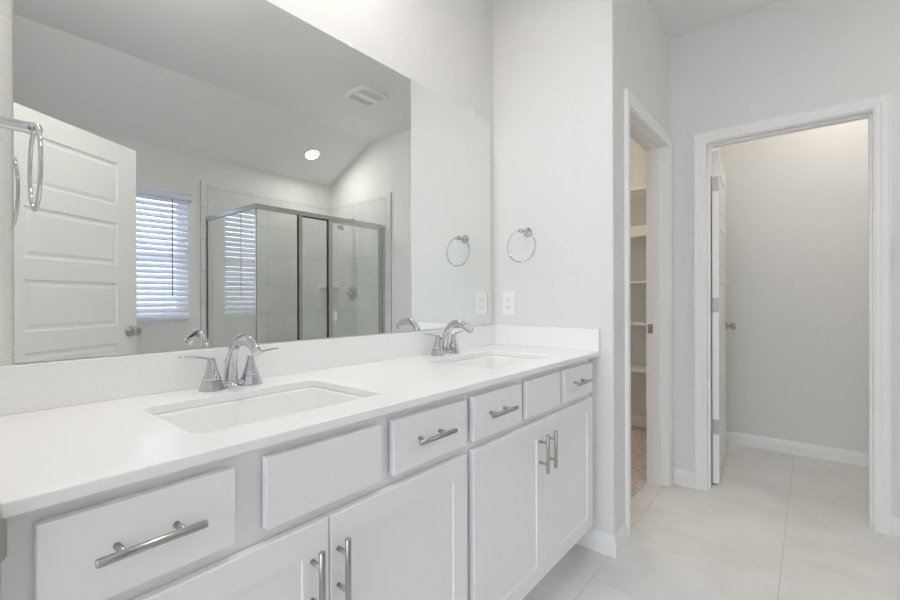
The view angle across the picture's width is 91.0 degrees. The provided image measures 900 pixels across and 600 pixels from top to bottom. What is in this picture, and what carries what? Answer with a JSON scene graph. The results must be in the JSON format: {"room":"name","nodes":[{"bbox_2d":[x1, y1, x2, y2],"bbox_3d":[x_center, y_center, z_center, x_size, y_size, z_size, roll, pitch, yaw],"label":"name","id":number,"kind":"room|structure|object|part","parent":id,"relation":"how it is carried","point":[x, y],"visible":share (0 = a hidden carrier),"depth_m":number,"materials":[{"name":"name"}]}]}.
{"room":"bathroom","nodes":[
{"label":"bathroom","id":0,"kind":"room"},
{"bbox_2d":[0,0,493,365],"bbox_3d":[-0.441,-0.231,1.625,0.120,2.745,2.220,0,0,39],"label":"wall","id":1,"kind":"structure","parent":0,"point":[446,47],"depth_m":1.80,"materials":[{"name":"white paint"}]},
{"bbox_2d":[0,325,494,415],"bbox_3d":[-0.366,0.187,1.604,0.019,0.102,1.886,0,0,39],"label":"backsplash","id":2,"kind":"structure","parent":1,"relation":"attached to","point":[29,387],"depth_m":1.15,"materials":[{"name":"white stone"}]},
{"bbox_2d":[13,0,490,362],"bbox_3d":[-0.355,-0.402,1.628,0.008,1.070,1.791,0,0,39],"label":"wall mirror","id":3,"kind":"object","parent":1,"relation":"attached to","point":[215,171],"visible":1,"depth_m":1.27,"materials":[{"name":"clear glass"}]},
{"bbox_2d":[493,0,622,535],"bbox_3d":[0.515,-0.234,2.203,0.630,2.745,0.115,0,0,39],"label":"wall","id":4,"kind":"structure","parent":0,"point":[558,109],"depth_m":2.09,"materials":[{"name":"white paint"}]},
{"bbox_2d":[502,291,514,314],"bbox_3d":[0.303,0.021,2.296,0.076,0.124,0.009,0,0,39],"label":"wall outlet","id":5,"kind":"object","parent":4,"relation":"attached to","point":[508,297],"visible":1,"depth_m":2.29,"materials":[{"name":"white plastic"}]},
{"bbox_2d":[505,297,510,301],"bbox_3d":[0.302,0.001,2.293,0.034,0.030,0.003,0,0,39],"label":"socket","id":6,"kind":"object","parent":5,"relation":"attached to","point":[507,299],"depth_m":2.29,"materials":[{"name":"grey plastic"}]},
{"bbox_2d":[505,304,510,309],"bbox_3d":[0.302,0.041,2.293,0.034,0.030,0.003,0,0,39],"label":"socket","id":7,"kind":"object","parent":5,"relation":"attached to","point":[507,306],"depth_m":2.29,"materials":[{"name":"grey plastic"}]},
{"bbox_2d":[507,227,535,262],"bbox_3d":[0.367,-0.270,2.198,0.163,0.181,0.079,0,0,39],"label":"towel ring","id":8,"kind":"object","parent":4,"relation":"attached to","point":[527,232],"visible":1,"depth_m":2.19,"materials":[{"name":"silver metal"}]},
{"bbox_3d":[0.367,-0.337,2.198,0.048,0.048,0.079,0,0,39],"label":"post","id":9,"kind":"part","parent":8,"relation":"part of","materials":[{"name":"silver metal"}]},
{"bbox_2d":[576,522,627,558],"bbox_3d":[0.702,1.093,2.073,0.209,0.090,0.172,0,0,39],"label":"baseboard","id":10,"kind":"structure","parent":4,"relation":"attached to","point":[595,540],"depth_m":1.99,"materials":[{"name":"white paint"}]},
{"bbox_2d":[621,0,669,523],"bbox_3d":[0.687,-0.235,3.441,1.930,2.745,2.250,0,0,39],"label":"wall","id":11,"kind":"structure","parent":0,"point":[645,45],"depth_m":2.53,"materials":[{"name":"white paint"}]},
{"bbox_2d":[630,186,645,198],"bbox_3d":[1.218,-0.904,4.089,1.692,0.019,0.328,0,0,39],"label":"closet shelf","id":12,"kind":"object","parent":11,"relation":"attached to","point":[639,192],"visible":0.02,"depth_m":3.72,"materials":[{"name":"white paint"}]},
{"bbox_2d":[630,225,645,236],"bbox_3d":[1.219,-0.556,4.089,1.692,0.085,0.328,0,0,39],"label":"closet shelf","id":13,"kind":"object","parent":11,"relation":"attached to","point":[635,231],"visible":0.02,"depth_m":3.62,"materials":[{"name":"white paint"}]},
{"bbox_2d":[630,281,645,284],"bbox_3d":[1.220,-0.140,4.089,1.692,0.019,0.328,0,0,39],"label":"closet shelf","id":14,"kind":"object","parent":11,"relation":"attached to","point":[631,282],"visible":0.02,"depth_m":3.65,"materials":[{"name":"white paint"}]},
{"bbox_2d":[631,364,645,372],"bbox_3d":[1.222,0.589,4.090,1.692,0.019,0.328,0,0,39],"label":"closet shelf","id":15,"kind":"object","parent":11,"relation":"attached to","point":[634,367],"visible":0.02,"depth_m":3.69,"materials":[{"name":"white paint"}]},
{"bbox_2d":[631,321,645,325],"bbox_3d":[1.221,0.205,4.089,1.692,0.019,0.328,0,0,39],"label":"closet shelf","id":16,"kind":"object","parent":11,"relation":"attached to","point":[642,323],"visible":0.02,"depth_m":3.65,"materials":[{"name":"white paint"}]},
{"bbox_2d":[631,415,646,427],"bbox_3d":[0.691,1.089,3.438,1.695,0.090,2.015,0,0,39],"label":"baseboard","id":17,"kind":"structure","parent":11,"relation":"attached to","point":[638,421],"depth_m":3.92,"materials":[{"name":"white paint"}]},
{"bbox_2d":[624,88,672,542],"bbox_3d":[1.093,0.076,2.398,0.018,2.123,0.840,0,0,39],"label":"trim","id":18,"kind":"structure","parent":11,"relation":"attached to","point":[630,101],"depth_m":2.11,"materials":[{"name":"white paint"}]},
{"bbox_2d":[630,108,667,486],"bbox_3d":[1.042,0.098,2.440,0.119,2.079,0.752,0,0,39],"label":"trim","id":19,"kind":"structure","parent":11,"relation":"attached to","point":[656,149],"depth_m":2.70,"materials":[{"name":"white paint"}]},
{"bbox_3d":[1.238,0.183,2.738,0.031,0.057,0.004,0,0,39],"label":"strike plate","id":20,"kind":"part","parent":19,"relation":"part of","materials":[{"name":"silver metal"}]},
{"bbox_2d":[522,426,899,599],"bbox_3d":[0.939,1.186,1.880,4.290,0.104,4.355,0,0,39],"label":"floor","id":21,"kind":"structure","parent":0,"point":[776,525],"depth_m":2.06,"materials":[{"name":"tile"}]},
{"bbox_2d":[0,393,466,599],"bbox_3d":[-0.439,0.701,1.048,0.602,0.882,0.924,0,0,39],"label":"vanity cabinet","id":22,"kind":"object","parent":21,"relation":"on","point":[375,508],"visible":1,"depth_m":0.80,"materials":[{"name":"white paint"}]},
{"bbox_3d":[-0.440,0.344,0.646,0.018,0.127,0.244,0,0,39],"label":"drawer","id":23,"kind":"part","parent":22,"relation":"part of","materials":[{"name":"white paint"}]},
{"bbox_3d":[-0.420,0.339,0.626,0.038,0.012,0.134,0,0,39],"label":"handle","id":24,"kind":"part","parent":22,"relation":"part of","materials":[{"name":"silver metal"}]},
{"bbox_3d":[-0.381,0.714,0.717,0.018,0.563,0.428,0,0,39],"label":"door","id":25,"kind":"part","parent":22,"relation":"part of","materials":[{"name":"white paint"}]},
{"bbox_3d":[-0.249,0.540,0.835,0.038,0.134,0.012,0,0,39],"label":"handle","id":26,"kind":"part","parent":22,"relation":"part of","materials":[{"name":"silver metal"}]},
{"bbox_3d":[-0.243,0.343,0.887,0.018,0.127,0.270,0,0,39],"label":"false drawer","id":27,"kind":"part","parent":22,"relation":"part of","materials":[{"name":"white paint"}]},
{"bbox_3d":[-0.211,0.539,0.882,0.038,0.134,0.012,0,0,39],"label":"handle","id":28,"kind":"part","parent":22,"relation":"part of","materials":[{"name":"silver metal"}]},
{"bbox_3d":[-0.101,0.713,1.060,0.018,0.563,0.450,0,0,39],"label":"door","id":29,"kind":"part","parent":22,"relation":"part of","materials":[{"name":"white paint"}]},
{"bbox_3d":[-0.047,0.342,1.127,0.018,0.127,0.277,0,0,39],"label":"drawer","id":30,"kind":"part","parent":22,"relation":"part of","materials":[{"name":"white paint"}]},
{"bbox_3d":[-0.036,0.338,1.096,0.038,0.012,0.134,0,0,39],"label":"handle","id":31,"kind":"part","parent":22,"relation":"part of","materials":[{"name":"silver metal"}]},
{"bbox_2d":[464,359,592,599],"bbox_3d":[0.141,0.699,1.758,0.602,0.882,0.908,0,0,39],"label":"vanity cabinet","id":32,"kind":"object","parent":21,"relation":"on","point":[528,449],"visible":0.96,"depth_m":1.49,"materials":[{"name":"white paint"}]},
{"bbox_2d":[0,344,600,518],"bbox_3d":[-0.145,0.248,1.437,0.572,0.020,1.907,0,0,39],"label":"countertop","id":33,"kind":"structure","parent":32,"relation":"on","point":[54,456],"depth_m":0.86,"materials":[{"name":"white stone"}]},
{"bbox_2d":[178,333,278,392],"bbox_3d":[-0.591,0.165,1.195,0.203,0.150,0.203,0,0,-9],"label":"centerset faucet","id":34,"kind":"object","parent":33,"relation":"on","point":[211,381],"visible":1,"depth_m":1.18,"materials":[{"name":"silver metal"}]},
{"bbox_3d":[-0.650,0.154,1.136,0.022,0.021,0.086,0,0,39],"label":"lever","id":35,"kind":"part","parent":34,"relation":"part of","materials":[{"name":"silver metal"}]},
{"bbox_3d":[-0.628,0.226,1.166,0.060,0.026,0.063,0,0,39],"label":"handle","id":36,"kind":"part","parent":34,"relation":"part of","materials":[{"name":"silver metal"}]},
{"bbox_3d":[-0.549,0.165,1.168,0.174,0.150,0.046,0,0,39],"label":"spout","id":37,"kind":"part","parent":34,"relation":"part of","materials":[{"name":"silver metal"}]},
{"bbox_3d":[-0.562,0.226,1.246,0.060,0.026,0.063,0,0,39],"label":"handle","id":38,"kind":"part","parent":34,"relation":"part of","materials":[{"name":"silver metal"}]},
{"bbox_3d":[-0.537,0.154,1.274,0.022,0.021,0.086,0,0,39],"label":"lever","id":39,"kind":"part","parent":34,"relation":"part of","materials":[{"name":"silver metal"}]},
{"bbox_2d":[154,387,365,433],"bbox_3d":[-0.425,0.334,1.046,0.350,0.149,0.482,0,0,39],"label":"undermount sink","id":40,"kind":"object","parent":33,"relation":"in","point":[224,415],"visible":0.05,"depth_m":1.16,"materials":[{"name":"white ceramic"}]},
{"bbox_2d":[425,320,473,355],"bbox_3d":[-0.015,0.163,1.900,0.203,0.150,0.203,0,0,-9],"label":"centerset faucet","id":41,"kind":"object","parent":33,"relation":"on","point":[442,346],"visible":1,"depth_m":1.88,"materials":[{"name":"silver metal"}]},
{"bbox_3d":[-0.052,0.224,1.871,0.060,0.026,0.063,0,0,39],"label":"handle","id":42,"kind":"part","parent":41,"relation":"part of","materials":[{"name":"silver metal"}]},
{"bbox_3d":[0.013,0.224,1.951,0.060,0.026,0.063,0,0,39],"label":"handle","id":43,"kind":"part","parent":41,"relation":"part of","materials":[{"name":"silver metal"}]},
{"bbox_3d":[0.027,0.163,1.873,0.174,0.150,0.046,0,0,39],"label":"spout","id":44,"kind":"part","parent":41,"relation":"part of","materials":[{"name":"silver metal"}]},
{"bbox_2d":[445,355,534,368],"bbox_3d":[0.167,0.332,1.770,0.344,0.149,0.482,0,0,39],"label":"undermount sink","id":45,"kind":"object","parent":33,"relation":"in","point":[490,361],"visible":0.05,"depth_m":1.96,"materials":[{"name":"white ceramic"}]},
{"bbox_2d":[495,325,599,351],"bbox_3d":[0.451,0.185,2.168,0.572,0.102,0.020,0,0,39],"label":"side splash","id":46,"kind":"object","parent":33,"relation":"on","point":[584,339],"visible":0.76,"depth_m":2.13,"materials":[{"name":"white stone"}]},
{"bbox_3d":[0.146,0.342,1.364,0.018,0.127,0.270,0,0,39],"label":"drawer","id":47,"kind":"part","parent":32,"relation":"part of","materials":[{"name":"white paint"}]},
{"bbox_3d":[0.158,0.337,1.334,0.038,0.012,0.134,0,0,39],"label":"handle","id":48,"kind":"part","parent":32,"relation":"part of","materials":[{"name":"silver metal"}]},
{"bbox_3d":[0.198,0.712,1.425,0.018,0.563,0.428,0,0,39],"label":"door","id":49,"kind":"part","parent":32,"relation":"part of","materials":[{"name":"white paint"}]},
{"bbox_3d":[0.333,0.341,1.593,0.018,0.127,0.259,0,0,39],"label":"false drawer","id":50,"kind":"part","parent":32,"relation":"part of","materials":[{"name":"white paint"}]},
{"bbox_3d":[0.330,0.538,1.545,0.038,0.134,0.012,0,0,39],"label":"handle","id":51,"kind":"part","parent":32,"relation":"part of","materials":[{"name":"silver metal"}]},
{"bbox_3d":[0.369,0.537,1.592,0.038,0.134,0.012,0,0,39],"label":"handle","id":52,"kind":"part","parent":32,"relation":"part of","materials":[{"name":"silver metal"}]},
{"bbox_3d":[0.476,0.711,1.767,0.018,0.563,0.446,0,0,39],"label":"door","id":53,"kind":"part","parent":32,"relation":"part of","materials":[{"name":"white paint"}]},
{"bbox_3d":[0.527,0.341,1.830,0.018,0.127,0.283,0,0,39],"label":"drawer","id":54,"kind":"part","parent":32,"relation":"part of","materials":[{"name":"white paint"}]},
{"bbox_3d":[0.537,0.336,1.799,0.038,0.012,0.134,0,0,39],"label":"handle","id":55,"kind":"part","parent":32,"relation":"part of","materials":[{"name":"silver metal"}]},
{"bbox_2d":[648,0,785,39],"bbox_3d":[1.038,-1.460,1.074,3.113,0.495,3.242,0,0,39],"label":"ceiling","id":56,"kind":"structure","parent":0,"point":[678,18],"depth_m":2.48,"materials":[{"name":"white paint"}]},
{"bbox_2d":[670,0,899,517],"bbox_3d":[2.275,-0.238,2.086,2.475,2.745,0.115,0,0,39],"label":"wall","id":57,"kind":"structure","parent":0,"point":[787,57],"depth_m":2.43,"materials":[{"name":"white paint"}]},
{"bbox_2d":[711,150,735,483],"bbox_3d":[1.823,0.109,2.991,0.163,2.032,0.721,0,0,35],"label":"door","id":58,"kind":"structure","parent":57,"relation":"in","point":[718,179],"depth_m":2.73,"materials":[{"name":"white paint"}]},
{"bbox_3d":[1.826,0.109,2.995,0.035,2.032,0.711,0,0,35],"label":"panel","id":59,"kind":"part","parent":58,"relation":"part of","materials":[{"name":"white paint"}]},
{"bbox_3d":[2.036,0.194,3.209,0.064,0.064,0.064,0,0,35],"label":"knob","id":60,"kind":"part","parent":58,"relation":"part of","materials":[{"name":"silver metal"}]},
{"bbox_2d":[673,468,899,536],"bbox_3d":[1.867,1.090,2.339,1.253,0.090,0.014,0,0,39],"label":"baseboard","id":61,"kind":"structure","parent":57,"relation":"attached to","point":[680,477],"depth_m":2.68,"materials":[{"name":"white paint"}]},
{"bbox_2d":[694,93,891,535],"bbox_3d":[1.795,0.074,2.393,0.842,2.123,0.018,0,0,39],"label":"trim","id":62,"kind":"structure","parent":57,"relation":"attached to","point":[881,104],"depth_m":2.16,"materials":[{"name":"white paint"}]},
{"bbox_2d":[711,119,868,452],"bbox_3d":[2.363,-0.239,2.806,1.470,2.745,1.113,0,0,39],"label":"wall","id":63,"kind":"structure","parent":0,"point":[797,296],"depth_m":3.21,"materials":[{"name":"white paint"}]},
{"bbox_2d":[711,431,868,466],"bbox_3d":[2.333,1.089,2.765,1.230,0.090,0.980,0,0,39],"label":"baseboard","id":64,"kind":"structure","parent":63,"relation":"attached to","point":[797,448],"depth_m":3.21,"materials":[{"name":"white paint"}]},
{"bbox_3d":[0.127,-0.232,-0.046,2.873,2.745,0.350,0,0,39],"label":"wall","id":65,"kind":"structure","parent":0,"visible":0},
{"bbox_2d":[0,518,6,562],"bbox_3d":[-0.231,0.106,0.152,0.916,2.072,0.202,0,0,39],"label":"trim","id":66,"kind":"structure","parent":65,"relation":"attached to","point":[3,522],"depth_m":0.51,"materials":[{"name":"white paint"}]},
{"bbox_2d":[0,116,42,211],"bbox_3d":[-0.818,-0.258,0.816,0.163,0.181,0.099,0,0,39],"label":"towel ring","id":67,"kind":"object","parent":65,"relation":"attached to","point":[34,129],"visible":1,"depth_m":0.82,"materials":[{"name":"silver metal"}]},
{"bbox_3d":[-0.818,-0.325,0.816,0.048,0.048,0.099,0,0,39],"label":"post","id":68,"kind":"part","parent":67,"relation":"part of","materials":[{"name":"silver metal"}]}
]}

